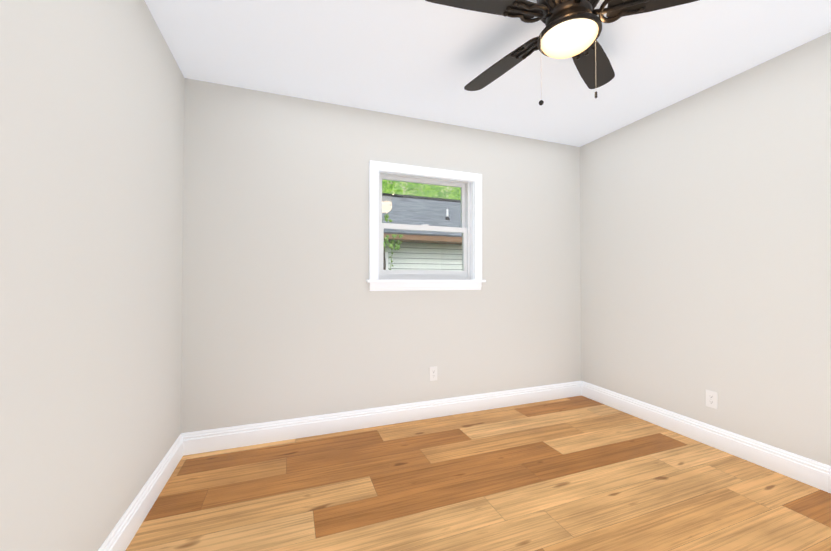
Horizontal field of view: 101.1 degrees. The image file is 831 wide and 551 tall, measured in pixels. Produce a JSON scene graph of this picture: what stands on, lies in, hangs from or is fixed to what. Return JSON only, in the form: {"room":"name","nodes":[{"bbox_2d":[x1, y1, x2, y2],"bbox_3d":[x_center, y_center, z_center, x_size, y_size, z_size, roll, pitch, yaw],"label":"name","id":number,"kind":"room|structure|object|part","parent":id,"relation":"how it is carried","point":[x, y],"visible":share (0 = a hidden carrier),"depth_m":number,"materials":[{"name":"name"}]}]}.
{"room":"empty bedroom","nodes":[
{"label":"empty bedroom","id":0,"kind":"room"},
{"bbox_2d":[0,0,184,550],"bbox_3d":[-1.026,-0.090,0.710,0.140,2.440,3.430,0,-1,-20],"label":"wall","id":1,"kind":"structure","parent":0,"point":[91,170],"depth_m":1.16,"materials":[{"name":"white paint"}]},
{"bbox_2d":[98,434,182,550],"bbox_3d":[-0.950,1.061,0.713,0.016,0.138,3.135,0,-1,-20],"label":"baseboard","id":2,"kind":"structure","parent":1,"relation":"attached to","point":[124,531],"depth_m":1.59,"materials":[{"name":"white wood"}]},
{"bbox_2d":[181,78,580,432],"bbox_3d":[0.036,-0.059,2.855,3.338,2.440,0.140,0,-1,-20],"label":"wall","id":3,"kind":"structure","parent":0,"point":[287,313],"depth_m":2.56,"materials":[{"name":"white paint"}]},
{"bbox_2d":[181,381,581,455],"bbox_3d":[0.063,1.091,2.765,3.338,0.138,0.016,0,-1,-20],"label":"baseboard","id":4,"kind":"structure","parent":3,"relation":"attached to","point":[202,441],"depth_m":2.59,"materials":[{"name":"white wood"}]},
{"bbox_2d":[369,160,481,290],"bbox_3d":[0.084,-0.380,2.872,0.992,1.005,0.175,0,-1,-20],"label":"window","id":5,"kind":"structure","parent":3,"relation":"in","point":[417,173],"depth_m":2.85,"materials":[{"name":"white"}]},
{"bbox_3d":[0.067,-0.601,2.921,0.791,0.434,0.028,0,-1,-20],"label":"window sash","id":6,"kind":"part","parent":5,"relation":"part of","materials":[{"name":"white wood"}]},
{"bbox_3d":[0.072,-0.416,2.903,0.740,0.755,0.037,0,-1,-20],"label":"glass","id":7,"kind":"part","parent":5,"relation":"part of","materials":[{"name":"clear glass"}]},
{"bbox_3d":[0.078,-0.205,2.885,0.791,0.429,0.030,0,-1,-20],"label":"window sash","id":8,"kind":"part","parent":5,"relation":"part of","materials":[{"name":"white wood"}]},
{"bbox_2d":[387,224,460,274],"bbox_3d":[0.081,-0.218,2.876,0.668,0.425,0.036,0,-1,-20],"label":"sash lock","id":9,"kind":"object","parent":5,"relation":"attached to","point":[419,274],"visible":0.94,"depth_m":2.85,"materials":[{"name":"white plastic"}]},
{"bbox_3d":[0.110,-0.425,2.802,0.992,0.917,0.025,0,-1,-20],"label":"window casing backband","id":10,"kind":"part","parent":5,"relation":"part of","materials":[{"name":"white wood"}]},
{"bbox_2d":[378,171,473,279],"bbox_3d":[0.097,-0.409,2.835,0.856,0.886,0.050,0,-1,-20],"label":"liner","id":11,"kind":"object","parent":5,"relation":"attached to","point":[472,224],"visible":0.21,"depth_m":2.97,"materials":[{"name":"white"}]},
{"bbox_3d":[0.109,0.089,2.796,0.980,0.066,0.017,0,-1,-20],"label":"window apron","id":12,"kind":"part","parent":5,"relation":"part of","materials":[{"name":"white wood"}]},
{"bbox_2d":[366,280,485,281],"bbox_3d":[0.107,0.045,2.803,1.036,0.022,0.092,0,-1,-20],"label":"window sill","id":13,"kind":"structure","parent":3,"relation":"attached to","point":[425,280],"depth_m":2.75,"materials":[{"name":"white wood"}]},
{"bbox_2d":[429,366,436,380],"bbox_3d":[0.147,0.805,2.805,0.070,0.114,0.008,0,-1,-20],"label":"electrical outlet","id":14,"kind":"object","parent":3,"relation":"attached to","point":[432,373],"visible":1,"depth_m":2.80,"materials":[{"name":"white plastic"}]},
{"bbox_2d":[125,395,830,550],"bbox_3d":[0.605,1.188,1.294,3.618,0.100,3.430,0,-1,-20],"label":"floor","id":15,"kind":"structure","parent":0,"point":[579,473],"depth_m":1.80,"materials":[{"name":"brown wood"}]},
{"bbox_2d":[145,0,830,146],"bbox_3d":[0.605,-1.352,1.330,3.618,0.100,3.430,0,-1,-20],"label":"ceiling","id":16,"kind":"structure","parent":0,"point":[423,60],"depth_m":2.00,"materials":[{"name":"white paint"}]},
{"bbox_2d":[425,0,698,104],"bbox_3d":[0.635,-1.018,1.513,1.254,0.562,1.268,0,-1,-20],"label":"ceiling fan","id":17,"kind":"object","parent":16,"relation":"hanging from","point":[573,29],"visible":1,"depth_m":1.47,"materials":[{"name":"brown metal"}]},
{"bbox_2d":[580,32,830,465],"bbox_3d":[2.237,-0.073,1.914,0.140,2.440,3.430,0,-1,-20],"label":"wall","id":18,"kind":"structure","parent":0,"point":[705,232],"depth_m":2.25,"materials":[{"name":"white paint"}]},
{"bbox_2d":[581,381,830,492],"bbox_3d":[2.166,1.077,1.863,0.016,0.138,3.135,0,-1,-20],"label":"baseboard","id":19,"kind":"structure","parent":18,"relation":"attached to","point":[811,472],"depth_m":2.24,"materials":[{"name":"white wood"}]},
{"bbox_2d":[706,389,717,408],"bbox_3d":[2.005,0.838,2.316,0.008,0.114,0.070,0,-1,-20],"label":"electrical outlet","id":20,"kind":"object","parent":18,"relation":"attached to","point":[711,399],"visible":1,"depth_m":2.31,"materials":[{"name":"white plastic"}]},
{"label":"outside","id":21,"kind":"structure","parent":0,"visible":0},
{"bbox_2d":[382,180,461,270],"bbox_3d":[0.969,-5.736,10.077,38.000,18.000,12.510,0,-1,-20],"label":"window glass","id":22,"kind":"structure","parent":21,"point":[406,249],"depth_m":7.88,"materials":[{"name":"clear glass"}]},
{"bbox_3d":[-0.629,1.116,7.187,0.080,3.215,0.080,0,-1,-20],"label":"white post","id":23,"kind":"part","parent":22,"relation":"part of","materials":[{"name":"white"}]}
]}

